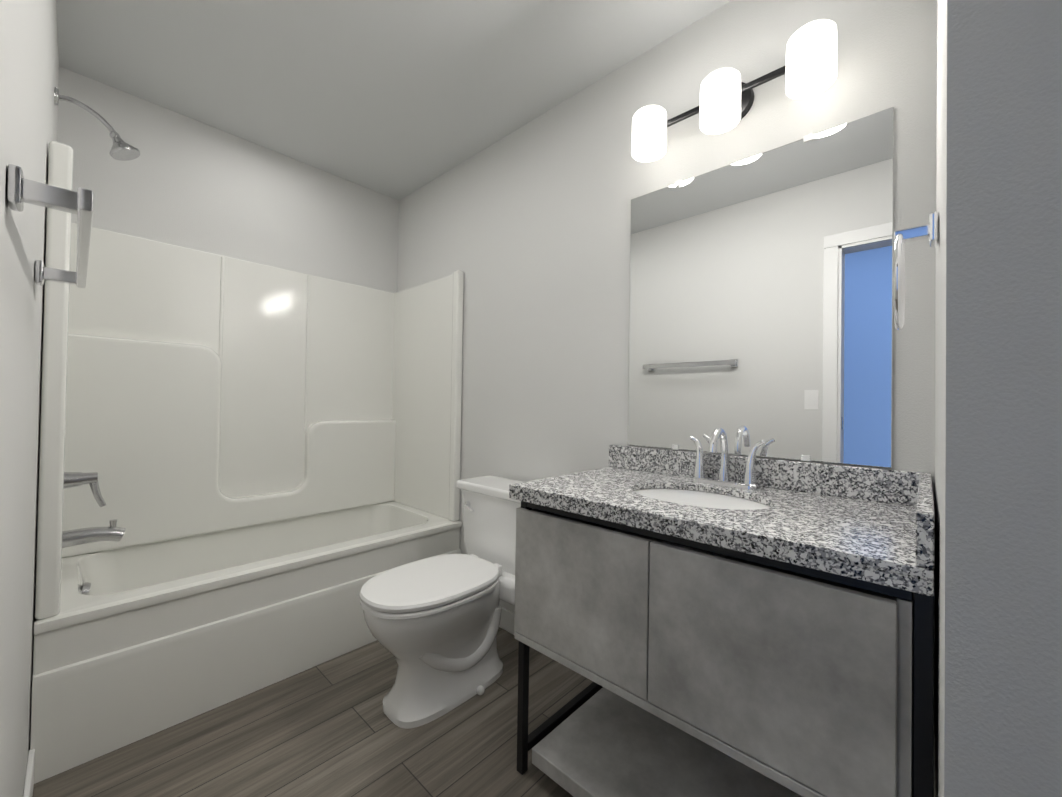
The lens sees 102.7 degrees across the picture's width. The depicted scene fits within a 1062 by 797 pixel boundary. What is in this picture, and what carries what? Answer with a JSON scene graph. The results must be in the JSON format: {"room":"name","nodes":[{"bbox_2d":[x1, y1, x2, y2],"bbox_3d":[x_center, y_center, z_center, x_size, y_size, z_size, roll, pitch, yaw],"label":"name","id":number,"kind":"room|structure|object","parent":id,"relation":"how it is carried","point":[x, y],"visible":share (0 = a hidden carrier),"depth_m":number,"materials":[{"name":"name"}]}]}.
{"room":"bathroom","nodes":[
{"label":"bathroom","id":0,"kind":"room"},
{"bbox_2d":[0,0,58,796],"bbox_3d":[-1.169,-0.129,0.915,2.210,2.440,0.120,0,-1,43],"label":"wall","id":1,"kind":"structure","parent":0,"point":[29,68],"depth_m":0.80,"materials":[{"name":"white paint"}]},
{"bbox_2d":[23,749,34,796],"bbox_3d":[-0.898,1.043,0.722,1.412,0.100,0.011,0,-1,43],"label":"baseboard","id":2,"kind":"structure","parent":1,"relation":"attached to","point":[29,778],"depth_m":1.13,"materials":[{"name":"white paint"}]},
{"bbox_2d":[6,164,93,287],"bbox_3d":[-0.906,-0.291,0.814,0.650,0.052,0.081,0,-1,43],"label":"towel rail","id":3,"kind":"object","parent":1,"relation":"attached to","point":[21,190],"visible":1,"depth_m":0.62,"materials":[{"name":"silver metal"}]},
{"bbox_2d":[54,87,139,160],"bbox_3d":[-1.589,-0.998,1.565,0.094,0.180,0.223,0,-1,43],"label":"shower head","id":4,"kind":"object","parent":1,"relation":"attached to","point":[121,150],"visible":1,"depth_m":1.58},
{"bbox_2d":[57,66,398,292],"bbox_3d":[-1.504,-0.118,2.265,0.120,2.440,1.640,0,-1,43],"label":"wall","id":5,"kind":"structure","parent":0,"point":[183,181],"depth_m":2.12,"materials":[{"name":"white paint"}]},
{"bbox_2d":[33,627,601,796],"bbox_3d":[-0.563,1.126,0.530,3.870,0.060,3.090,0,-1,43],"label":"floor","id":6,"kind":"structure","parent":0,"point":[329,728],"depth_m":1.35,"materials":[{"name":"brown wood"}]},
{"bbox_2d":[30,141,463,783],"bbox_3d":[-1.152,0.182,2.011,0.737,1.845,1.514,0,-1,43],"label":"bathtub","id":7,"kind":"object","parent":6,"relation":"on","point":[270,455],"visible":0.98,"depth_m":1.91,"materials":[{"name":"white plastic"}]},
{"bbox_2d":[62,472,125,547],"bbox_3d":[-1.607,0.372,1.562,0.180,0.339,0.174,0,-1,43],"label":"tub faucet","id":8,"kind":"object","parent":7,"relation":"attached to","point":[111,532],"visible":0.79,"depth_m":1.54,"materials":[{"name":"silver metal"}]},
{"bbox_2d":[359,475,522,728],"bbox_3d":[-0.291,0.744,1.679,0.480,0.740,0.756,0,-1,43],"label":"toilet","id":9,"kind":"object","parent":6,"relation":"on","point":[433,623],"visible":0.94,"depth_m":1.54,"materials":[{"name":"white ceramic"}]},
{"bbox_2d":[509,427,934,796],"bbox_3d":[0.457,0.602,1.154,0.920,1.035,0.562,0,-1,43],"label":"bathroom vanity","id":10,"kind":"object","parent":6,"relation":"on","point":[722,624],"visible":1,"depth_m":0.93,"materials":[{"name":"grey wood"}]},
{"bbox_2d":[56,0,730,200],"bbox_3d":[-0.071,-1.360,1.047,3.870,0.060,1.760,0,-1,43],"label":"ceiling","id":11,"kind":"structure","parent":0,"point":[398,100],"depth_m":1.69,"materials":[{"name":"white paint"}]},
{"bbox_2d":[397,0,936,612],"bbox_3d":[0.468,-0.095,1.632,3.870,2.440,0.120,0,-1,43],"label":"wall","id":12,"kind":"structure","parent":0,"point":[525,228],"depth_m":1.72,"materials":[{"name":"white paint"}]},
{"bbox_2d":[499,607,514,634],"bbox_3d":[0.294,1.073,1.670,1.868,0.100,0.016,0,-1,43],"label":"baseboard","id":13,"kind":"structure","parent":12,"relation":"attached to","point":[507,621],"depth_m":2.04,"materials":[{"name":"white paint"}]},
{"bbox_2d":[632,19,836,161],"bbox_3d":[0.601,-0.932,1.323,0.585,0.182,0.182,0,-1,43],"label":"sconce","id":14,"kind":"object","parent":12,"relation":"attached to","point":[809,69],"visible":1,"depth_m":1.25,"materials":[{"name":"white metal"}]},
{"bbox_2d":[628,107,893,467],"bbox_3d":[0.660,-0.295,1.368,0.770,0.952,0.010,0,-1,43],"label":"mirror","id":15,"kind":"object","parent":12,"relation":"attached to","point":[761,296],"visible":1,"depth_m":1.29,"materials":[{"name":"silver mirror"}]},
{"bbox_2d":[934,0,1061,796],"bbox_3d":[1.107,-0.099,0.410,1.030,2.440,0.800,0,-1,43],"label":"wall","id":16,"kind":"structure","parent":0,"point":[998,525],"depth_m":0.44,"materials":[{"name":"white paint"}]},
{"bbox_2d":[893,212,938,329],"bbox_3d":[0.668,-0.217,0.739,0.058,0.190,0.167,0,-1,43],"label":"towel ring","id":17,"kind":"object","parent":16,"relation":"attached to","point":[930,230],"visible":1,"depth_m":0.71,"materials":[{"name":"silver metal"}]}
]}

